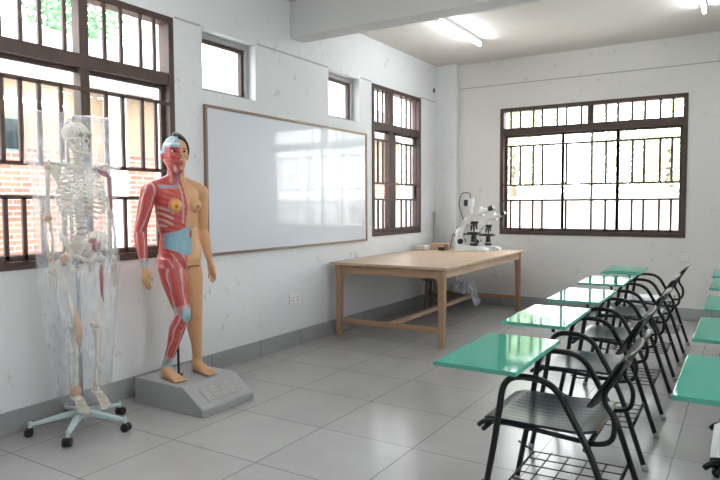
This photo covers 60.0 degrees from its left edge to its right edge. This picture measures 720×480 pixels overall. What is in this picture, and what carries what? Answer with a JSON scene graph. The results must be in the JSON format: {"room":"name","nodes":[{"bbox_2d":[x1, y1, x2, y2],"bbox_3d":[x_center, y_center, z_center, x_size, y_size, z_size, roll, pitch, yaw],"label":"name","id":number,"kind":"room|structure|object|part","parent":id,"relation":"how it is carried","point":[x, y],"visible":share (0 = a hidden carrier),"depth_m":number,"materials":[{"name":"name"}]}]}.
{"room":"science classroom","nodes":[
{"label":"science classroom","id":0,"kind":"room"},
{"bbox_2d":[0,0,434,413],"bbox_3d":[-1.524,-0.558,5.008,0.240,3.370,10.241,2,4,32],"label":"wall","id":1,"kind":"structure","parent":0,"point":[247,302],"depth_m":5.51,"materials":[{"name":"white paint"}]},
{"bbox_2d":[0,0,174,271],"bbox_3d":[-2.090,-0.743,3.937,0.112,1.845,2.285,2,4,32],"label":"window","id":2,"kind":"structure","parent":1,"relation":"in","point":[78,61],"depth_m":4.22,"materials":[{"name":"brown paint"}]},
{"bbox_3d":[-2.098,-0.509,3.971,0.025,1.275,0.790,2,4,32],"label":"sash","id":3,"kind":"part","parent":2,"relation":"part of","materials":[{"name":"brown paint"}]},
{"bbox_3d":[-1.726,-0.545,4.572,0.025,1.275,0.745,2,4,32],"label":"sash","id":4,"kind":"part","parent":2,"relation":"part of","materials":[{"name":"brown paint"}]},
{"bbox_2d":[0,292,432,437],"bbox_3d":[-1.440,1.057,4.980,0.014,0.147,9.640,2,4,32],"label":"baseboard","id":5,"kind":"structure","parent":1,"relation":"attached to","point":[15,421],"depth_m":5.40,"materials":[{"name":"tile"}]},
{"bbox_2d":[202,32,248,98],"bbox_3d":[-1.218,-1.503,5.449,0.060,0.502,0.655,2,4,32],"label":"window","id":6,"kind":"structure","parent":1,"relation":"in","point":[241,50],"depth_m":5.64,"materials":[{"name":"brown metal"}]},
{"bbox_2d":[203,104,367,255],"bbox_3d":[-0.602,-0.555,6.248,0.028,1.256,2.576,2,4,32],"label":"whiteboard","id":7,"kind":"object","parent":1,"relation":"attached to","point":[271,182],"visible":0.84,"depth_m":5.97,"materials":[{"name":"white plastic"}]},
{"bbox_2d":[289,293,300,303],"bbox_3d":[-0.651,0.586,6.237,0.014,0.090,0.176,2,4,32],"label":"wall outlet","id":8,"kind":"object","parent":1,"relation":"attached to","point":[295,298],"visible":1,"depth_m":6.23,"materials":[{"name":"white plastic"}]},
{"bbox_2d":[174,16,434,101],"bbox_3d":[-0.183,-1.853,6.886,0.005,0.013,4.790,2,4,32],"label":"trim","id":9,"kind":"structure","parent":1,"relation":"attached to","point":[174,16],"depth_m":6.01,"materials":[{"name":"grey paint"}]},
{"bbox_2d":[328,72,352,120],"bbox_3d":[-0.270,-1.592,6.982,0.060,0.498,0.625,2,4,32],"label":"window","id":10,"kind":"structure","parent":1,"relation":"in","point":[348,83],"depth_m":7.18,"materials":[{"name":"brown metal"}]},
{"bbox_2d":[372,83,420,236],"bbox_3d":[0.448,-0.988,8.039,0.112,1.830,1.305,2,4,32],"label":"window","id":11,"kind":"structure","parent":1,"relation":"in","point":[387,127],"depth_m":7.92,"materials":[{"name":"brown paint"}]},
{"bbox_3d":[0.285,-0.737,7.822,0.025,1.255,0.640,2,4,32],"label":"sash","id":12,"kind":"part","parent":11,"relation":"part of","materials":[{"name":"clear glass"}]},
{"bbox_3d":[0.584,-0.765,8.304,0.025,1.255,0.635,2,4,32],"label":"sash","id":13,"kind":"part","parent":11,"relation":"part of","materials":[{"name":"brown paint"}]},
{"bbox_2d":[433,212,435,242],"bbox_3d":[1.068,-0.146,8.971,0.030,0.520,0.045,2,4,32],"label":"strip","id":14,"kind":"object","parent":1,"relation":"attached to","point":[434,213],"visible":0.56,"depth_m":8.95,"materials":[{"name":"grey"}]},
{"bbox_2d":[0,302,719,479],"bbox_3d":[1.615,1.267,3.173,7.600,0.100,10.241,2,4,32],"label":"floor","id":15,"kind":"structure","parent":0,"point":[367,402],"depth_m":3.93,"materials":[{"name":"tile"}]},
{"bbox_2d":[24,116,131,446],"bbox_3d":[-1.764,0.215,3.900,0.620,1.954,0.630,2,4,40],"label":"model","id":16,"kind":"object","parent":15,"relation":"on","point":[75,133],"visible":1,"depth_m":3.87},
{"bbox_3d":[-1.888,1.108,3.866,0.302,0.075,0.052,-2,4,-26],"label":"stand leg","id":17,"kind":"part","parent":16,"relation":"part of","materials":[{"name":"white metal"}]},
{"bbox_3d":[-1.862,-0.394,3.798,0.029,0.180,0.141,0,3,0],"label":"shoulder blade","id":18,"kind":"part","parent":16,"relation":"part of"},
{"bbox_2d":[24,109,123,397],"bbox_3d":[-1.746,0.105,3.868,0.347,1.755,0.568,2,4,40],"label":"cover","id":19,"kind":"object","parent":16,"relation":"on","point":[31,109],"visible":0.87,"depth_m":3.80,"materials":[{"name":"clear plastic"}]},
{"bbox_3d":[-1.730,1.112,3.784,0.052,0.075,0.303,-1,3,-8],"label":"stand leg","id":20,"kind":"part","parent":16,"relation":"part of","materials":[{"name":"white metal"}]},
{"bbox_3d":[-1.690,-0.406,4.005,0.141,0.180,0.029,-1,3,-11],"label":"shoulder blade","id":21,"kind":"part","parent":16,"relation":"part of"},
{"bbox_3d":[-1.603,1.104,3.908,0.302,0.075,0.052,0,3,10],"label":"stand leg","id":22,"kind":"part","parent":16,"relation":"part of","materials":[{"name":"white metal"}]},
{"bbox_2d":[134,132,252,417],"bbox_3d":[-1.230,0.207,4.383,0.675,1.910,0.638,2,4,32],"label":"mannequin","id":23,"kind":"object","parent":15,"relation":"on","point":[180,203],"visible":1,"depth_m":4.30},
{"bbox_3d":[-1.309,0.707,4.484,0.059,0.540,0.059,3,4,42],"label":"support rod","id":24,"kind":"part","parent":23,"relation":"part of","materials":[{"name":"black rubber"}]},
{"bbox_3d":[-0.984,1.051,4.354,0.104,0.073,0.295,2,4,32],"label":"name plate","id":25,"kind":"part","parent":23,"relation":"part of","materials":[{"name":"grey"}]},
{"bbox_2d":[330,247,524,348],"bbox_3d":[0.932,0.581,7.439,1.330,0.800,2.660,2,4,31],"label":"wooden table","id":26,"kind":"object","parent":15,"relation":"on","point":[440,266],"visible":0.88,"depth_m":6.62,"materials":[{"name":"brown wood"}]},
{"bbox_3d":[-0.178,0.643,6.673,0.124,0.772,0.124,2,4,31],"label":"leg","id":27,"kind":"part","parent":26,"relation":"part of","materials":[{"name":"brown wood"}]},
{"bbox_2d":[413,245,431,250],"bbox_3d":[0.831,0.102,8.323,0.190,0.060,0.200,2,4,32],"label":"box","id":28,"kind":"object","parent":26,"relation":"on","point":[416,247],"visible":1,"depth_m":8.26,"materials":[{"name":"grey"}]},
{"bbox_3d":[1.075,0.519,8.779,0.124,0.772,0.124,2,4,31],"label":"leg","id":29,"kind":"part","parent":26,"relation":"part of","materials":[{"name":"brown wood"}]},
{"bbox_2d":[428,242,449,249],"bbox_3d":[1.066,0.082,8.388,0.290,0.089,0.160,1,4,26],"label":"cardboard box","id":30,"kind":"object","parent":26,"relation":"on","point":[434,246],"visible":0.82,"depth_m":8.32,"materials":[{"name":"beige cardboard"}]},
{"bbox_3d":[0.788,0.671,6.100,0.124,0.772,0.124,2,4,31],"label":"leg","id":31,"kind":"part","parent":26,"relation":"part of","materials":[{"name":"brown wood"}]},
{"bbox_2d":[451,280,480,306],"bbox_3d":[1.444,0.720,8.479,0.400,0.357,0.294,2,4,32],"label":"plastic bag","id":32,"kind":"object","parent":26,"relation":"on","point":[466,287],"visible":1,"depth_m":8.39,"materials":[{"name":"white plastic"}]},
{"bbox_2d":[438,192,494,251],"bbox_3d":[1.380,-0.238,8.074,0.726,0.760,0.218,1,4,25],"label":"microscope","id":33,"kind":"object","parent":26,"relation":"on","point":[460,241],"visible":1,"depth_m":8.01,"materials":[{"name":"white"}]},
{"bbox_3d":[1.367,-0.120,8.087,0.270,0.385,0.104,1,4,25],"label":"arm","id":34,"kind":"part","parent":33,"relation":"part of","materials":[{"name":"white"}]},
{"bbox_2d":[472,211,506,250],"bbox_3d":[1.704,-0.128,8.245,0.446,0.517,0.190,1,4,26],"label":"microscope","id":35,"kind":"object","parent":26,"relation":"on","point":[487,225],"visible":0.88,"depth_m":8.22,"materials":[{"name":"white"}]},
{"bbox_3d":[1.610,-0.099,8.293,0.235,0.335,0.090,1,4,26],"label":"arm","id":36,"kind":"part","parent":35,"relation":"part of","materials":[{"name":"white"}]},
{"bbox_3d":[2.041,0.547,8.206,0.124,0.772,0.124,2,4,31],"label":"leg","id":37,"kind":"part","parent":26,"relation":"part of","materials":[{"name":"brown wood"}]},
{"bbox_2d":[423,278,437,309],"bbox_3d":[0.997,0.718,8.316,0.260,0.431,0.260,1,3,23],"label":"wooden stool","id":38,"kind":"object","parent":15,"relation":"on","point":[428,294],"visible":0.42,"depth_m":8.26,"materials":[{"name":"brown wood"}]},
{"bbox_3d":[0.877,0.735,8.268,0.049,0.403,0.049,1,3,23],"label":"leg","id":39,"kind":"part","parent":38,"relation":"part of","materials":[{"name":"brown wood"}]},
{"bbox_3d":[0.996,0.517,8.305,0.260,0.030,0.260,1,3,23],"label":"seat","id":40,"kind":"part","parent":38,"relation":"part of","materials":[{"name":"brown wood"}]},
{"bbox_3d":[0.949,0.726,8.436,0.049,0.403,0.049,1,3,23],"label":"leg","id":41,"kind":"part","parent":38,"relation":"part of","materials":[{"name":"brown wood"}]},
{"bbox_2d":[433,333,646,479],"bbox_3d":[0.810,0.842,2.686,0.720,0.818,0.792,2,4,32],"label":"chair","id":42,"kind":"object","parent":15,"relation":"on","point":[533,410],"visible":1,"depth_m":2.68,"materials":[{"name":"black metal"}]},
{"bbox_3d":[0.670,0.796,2.905,0.022,0.022,0.530,2,4,32],"label":"cross rail","id":43,"kind":"part","parent":42,"relation":"part of","materials":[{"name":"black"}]},
{"bbox_3d":[0.855,0.764,2.789,0.475,0.042,0.464,2,4,32],"label":"seat","id":44,"kind":"part","parent":42,"relation":"part of","materials":[{"name":"black plastic"}]},
{"bbox_2d":[481,440,624,479],"bbox_3d":[0.880,1.042,2.790,0.515,0.030,0.531,2,4,32],"label":"basket","id":45,"kind":"object","parent":42,"relation":"on","point":[523,445],"depth_m":2.86,"materials":[{"name":"black metal"}]},
{"bbox_3d":[1.028,0.816,2.686,0.022,0.022,0.530,2,4,32],"label":"cross rail","id":46,"kind":"part","parent":42,"relation":"part of","materials":[{"name":"black metal"}]},
{"bbox_3d":[1.096,0.554,2.628,0.166,0.230,0.524,2,4,32],"label":"backrest","id":47,"kind":"part","parent":42,"relation":"part of","materials":[{"name":"black plastic"}]},
{"bbox_3d":[1.101,1.043,2.653,0.016,0.016,0.530,2,4,32],"label":"cross rail","id":48,"kind":"part","parent":42,"relation":"part of","materials":[{"name":"black metal"}]},
{"bbox_2d":[501,304,659,471],"bbox_3d":[1.278,0.791,3.554,0.720,0.818,0.792,2,4,31],"label":"chair","id":49,"kind":"object","parent":15,"relation":"on","point":[539,316],"visible":0.73,"depth_m":3.51,"materials":[{"name":"black metal"}]},
{"bbox_3d":[1.322,0.713,3.657,0.475,0.042,0.464,2,4,31],"label":"seat","id":50,"kind":"part","parent":49,"relation":"part of","materials":[{"name":"black plastic"}]},
{"bbox_2d":[562,392,640,427],"bbox_3d":[1.347,0.991,3.658,0.515,0.030,0.531,2,4,31],"label":"basket","id":51,"kind":"object","parent":49,"relation":"on","point":[639,410],"depth_m":3.52,"materials":[{"name":"black metal"}]},
{"bbox_3d":[1.564,0.503,3.498,0.166,0.230,0.524,2,4,31],"label":"backrest","id":52,"kind":"part","parent":49,"relation":"part of","materials":[{"name":"black plastic"}]},
{"bbox_3d":[1.569,0.992,3.524,0.016,0.016,0.530,2,4,31],"label":"cross rail","id":53,"kind":"part","parent":49,"relation":"part of","materials":[{"name":"black metal"}]},
{"bbox_2d":[545,287,672,419],"bbox_3d":[1.756,0.745,4.338,0.720,0.818,0.792,2,4,32],"label":"chair","id":54,"kind":"object","parent":15,"relation":"on","point":[599,333],"visible":0.72,"depth_m":4.33,"materials":[{"name":"black metal"}]},
{"bbox_3d":[1.801,0.667,4.441,0.475,0.042,0.464,2,4,32],"label":"seat","id":55,"kind":"part","parent":54,"relation":"part of","materials":[{"name":"black plastic"}]},
{"bbox_2d":[571,367,657,385],"bbox_3d":[1.827,0.945,4.442,0.515,0.030,0.531,2,4,32],"label":"basket","id":56,"kind":"object","parent":54,"relation":"on","point":[574,377],"depth_m":4.33,"materials":[{"name":"black metal"}]},
{"bbox_3d":[2.047,0.946,4.305,0.016,0.016,0.530,2,4,32],"label":"cross rail","id":57,"kind":"part","parent":54,"relation":"part of","materials":[{"name":"black metal"}]},
{"bbox_3d":[2.042,0.457,4.280,0.166,0.230,0.524,2,4,32],"label":"backrest","id":58,"kind":"part","parent":54,"relation":"part of","materials":[{"name":"black plastic"}]},
{"bbox_2d":[578,273,681,381],"bbox_3d":[2.268,0.694,5.208,0.720,0.818,0.792,2,4,31],"label":"chair","id":59,"kind":"object","parent":15,"relation":"on","point":[612,281],"visible":0.61,"depth_m":5.17,"materials":[{"name":"black metal"}]},
{"bbox_3d":[2.311,0.616,5.312,0.475,0.042,0.464,2,4,31],"label":"seat","id":60,"kind":"part","parent":59,"relation":"part of","materials":[{"name":"black plastic"}]},
{"bbox_2d":[602,341,664,353],"bbox_3d":[2.336,0.893,5.313,0.515,0.030,0.531,2,4,31],"label":"basket","id":61,"kind":"object","parent":59,"relation":"on","point":[615,341],"depth_m":5.20,"materials":[{"name":"black metal"}]},
{"bbox_3d":[2.554,0.405,5.155,0.166,0.230,0.524,2,4,31],"label":"backrest","id":62,"kind":"part","parent":59,"relation":"part of","materials":[{"name":"black plastic"}]},
{"bbox_2d":[600,264,689,356],"bbox_3d":[2.753,0.647,5.988,0.720,0.818,0.792,2,4,31],"label":"chair","id":63,"kind":"object","parent":15,"relation":"on","point":[623,270],"visible":0.62,"depth_m":5.96,"materials":[{"name":"black metal"}]},
{"bbox_3d":[2.796,0.570,6.092,0.475,0.042,0.464,2,4,31],"label":"seat","id":64,"kind":"part","parent":63,"relation":"part of","materials":[{"name":"black plastic"}]},
{"bbox_2d":[625,319,678,332],"bbox_3d":[2.822,0.847,6.093,0.515,0.030,0.531,2,4,31],"label":"basket","id":65,"kind":"object","parent":63,"relation":"on","point":[676,331],"depth_m":6.12,"materials":[{"name":"black metal"}]},
{"bbox_3d":[3.039,0.359,5.934,0.166,0.230,0.524,2,4,31],"label":"backrest","id":66,"kind":"part","parent":63,"relation":"part of","materials":[{"name":"black plastic"}]},
{"bbox_2d":[671,354,719,479],"bbox_3d":[1.543,0.864,2.228,0.720,0.818,0.792,2,4,32],"label":"chair","id":67,"kind":"object","parent":15,"relation":"on","point":[698,382],"visible":1,"depth_m":2.25,"materials":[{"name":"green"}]},
{"bbox_3d":[1.589,0.786,2.331,0.475,0.042,0.464,2,4,32],"label":"seat","id":68,"kind":"part","parent":67,"relation":"part of","materials":[{"name":"black plastic"}]},
{"bbox_3d":[1.404,0.818,2.447,0.022,0.022,0.530,2,4,32],"label":"cross rail","id":69,"kind":"part","parent":67,"relation":"part of","materials":[{"name":"black metal"}]},
{"bbox_2d":[692,317,719,479],"bbox_3d":[2.070,0.813,3.088,0.720,0.818,0.792,2,4,32],"label":"chair","id":70,"kind":"object","parent":15,"relation":"on","point":[708,328],"visible":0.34,"depth_m":3.09,"materials":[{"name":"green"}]},
{"bbox_2d":[703,295,719,421],"bbox_3d":[2.570,0.765,3.906,0.720,0.818,0.792,2,4,32],"label":"chair","id":71,"kind":"object","parent":15,"relation":"on","point":[712,304],"visible":0.87,"depth_m":3.89,"materials":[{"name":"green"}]},
{"bbox_2d":[709,279,719,290],"bbox_3d":[3.120,0.711,4.822,0.720,0.818,0.792,2,4,32],"label":"chair","id":72,"kind":"object","parent":15,"relation":"on","point":[715,285],"visible":1,"depth_m":4.79,"materials":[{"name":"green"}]},
{"bbox_2d":[711,269,719,278],"bbox_3d":[3.562,0.666,5.583,0.720,0.818,0.792,2,4,31],"label":"chair","id":73,"kind":"object","parent":15,"relation":"on","point":[716,273],"visible":1,"depth_m":5.53,"materials":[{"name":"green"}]},
{"bbox_2d":[435,64,459,290],"bbox_3d":[1.252,-0.792,8.952,0.330,3.370,0.121,2,4,32],"label":"column","id":74,"kind":"structure","parent":0,"point":[447,77],"depth_m":8.87,"materials":[{"name":"white paint"}]},
{"bbox_2d":[446,294,459,301],"bbox_3d":[1.264,0.818,9.023,0.330,0.147,0.121,2,4,32],"label":"baseboard","id":75,"kind":"structure","parent":74,"relation":"attached to","point":[449,297],"depth_m":8.93,"materials":[{"name":"tile"}]},
{"bbox_2d":[285,0,719,65],"bbox_3d":[1.598,-2.223,2.978,7.600,0.150,10.241,2,4,32],"label":"ceiling","id":76,"kind":"structure","parent":0,"point":[548,26],"depth_m":7.02,"materials":[{"name":"paint"}]},
{"bbox_2d":[290,0,545,42],"bbox_3d":[2.405,-2.055,4.294,7.120,0.340,0.228,2,4,32],"label":"ceiling beam","id":77,"kind":"structure","parent":76,"relation":"attached to","point":[310,20],"depth_m":5.64,"materials":[{"name":"paint"}]},
{"bbox_2d":[435,18,481,46],"bbox_3d":[1.115,-2.324,6.933,0.044,0.085,1.248,2,4,32],"label":"lamp","id":78,"kind":"object","parent":76,"relation":"attached to","point":[447,22],"visible":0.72,"depth_m":6.91,"materials":[{"name":"white plastic"}]},
{"bbox_2d":[700,0,706,14],"bbox_3d":[3.114,-2.265,5.699,0.044,0.085,1.248,2,4,32],"label":"lamp","id":79,"kind":"object","parent":76,"relation":"attached to","point":[703,2],"visible":1,"depth_m":6.05,"materials":[{"name":"white plastic"}]},
{"bbox_2d":[459,31,719,308],"bbox_3d":[4.235,-0.716,7.323,7.120,3.370,0.240,2,4,32],"label":"wall","id":80,"kind":"structure","parent":0,"point":[550,264],"depth_m":7.92,"materials":[{"name":"white paint"}]},
{"bbox_2d":[460,295,719,321],"bbox_3d":[4.316,0.903,7.219,6.790,0.147,0.014,2,4,32],"label":"baseboard","id":81,"kind":"structure","parent":80,"relation":"attached to","point":[686,314],"depth_m":8.16,"materials":[{"name":"tile"}]},
{"bbox_2d":[460,60,719,89],"bbox_3d":[4.304,-2.051,7.057,6.790,0.012,0.006,2,4,32],"label":"trim","id":82,"kind":"structure","parent":80,"relation":"attached to","point":[719,60],"depth_m":7.87,"materials":[{"name":"grey paint"}]},
{"bbox_2d":[499,92,688,237],"bbox_3d":[2.927,-0.912,8.031,2.288,1.715,0.112,2,4,32],"label":"window","id":83,"kind":"structure","parent":80,"relation":"in","point":[681,122],"depth_m":7.94,"materials":[{"name":"brown paint"}]},
{"bbox_3d":[2.348,-0.773,8.420,0.795,1.300,0.025,2,4,32],"label":"sash","id":84,"kind":"part","parent":83,"relation":"part of","materials":[{"name":"brown paint"}]},
{"bbox_3d":[2.958,-0.755,8.043,0.710,1.300,0.025,2,4,32],"label":"sash","id":85,"kind":"part","parent":83,"relation":"part of","materials":[{"name":"clear glass"}]},
{"bbox_3d":[3.552,-0.737,7.677,0.745,1.300,0.025,2,4,32],"label":"sash","id":86,"kind":"part","parent":83,"relation":"part of","materials":[{"name":"brown paint"}]},
{"bbox_2d":[681,253,689,260],"bbox_3d":[3.884,0.205,7.446,0.088,0.090,0.014,2,4,32],"label":"wall outlet","id":87,"kind":"object","parent":80,"relation":"attached to","point":[684,256],"visible":1,"depth_m":7.44,"materials":[{"name":"white plastic"}]},
{"label":"outside","id":88,"kind":"structure","parent":0,"visible":0},
{"bbox_3d":[2.325,0.946,13.336,70.000,0.100,65.000,2,4,32],"label":"ground","id":89,"kind":"structure","parent":88,"visible":0},
{"bbox_2d":[22,0,136,43],"bbox_3d":[-5.851,-3.301,13.365,2.666,8.468,3.820,-2,3,-21],"label":"tree","id":90,"kind":"object","parent":89,"relation":"on","point":[93,21],"visible":0.2,"depth_m":12.73,"materials":[{"name":"green plant"}]},
{"bbox_2d":[0,16,404,255],"bbox_3d":[-3.022,-0.923,10.058,0.750,4.050,16.000,2,4,32],"label":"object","id":91,"kind":"structure","parent":89,"relation":"on","point":[14,179],"depth_m":8.59,"materials":[{"name":"orange brick"}]},
{"bbox_3d":[-4.557,-1.343,7.763,0.004,0.380,0.610,2,4,32],"label":"pane","id":92,"kind":"part","parent":91,"relation":"part of","materials":[{"name":"grey"}]},
{"bbox_2d":[375,195,678,229],"bbox_3d":[5.398,0.012,12.556,18.000,1.820,0.280,2,4,32],"label":"wall","id":93,"kind":"structure","parent":89,"relation":"on","point":[578,212],"depth_m":12.81,"materials":[{"name":"paint"}]},
{"bbox_2d":[506,109,568,196],"bbox_3d":[4.940,-2.340,19.301,3.100,5.782,3.282,2,4,32],"label":"tree","id":94,"kind":"object","parent":89,"relation":"on","point":[526,116],"visible":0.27,"depth_m":18.75,"materials":[{"name":"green plant"}]},
{"bbox_2d":[580,98,683,195],"bbox_3d":[6.932,-1.550,14.653,2.757,4.704,3.948,-2,4,-26],"label":"tree","id":95,"kind":"object","parent":89,"relation":"on","point":[668,188],"visible":0.43,"depth_m":14.72,"materials":[{"name":"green plant"}]}
]}

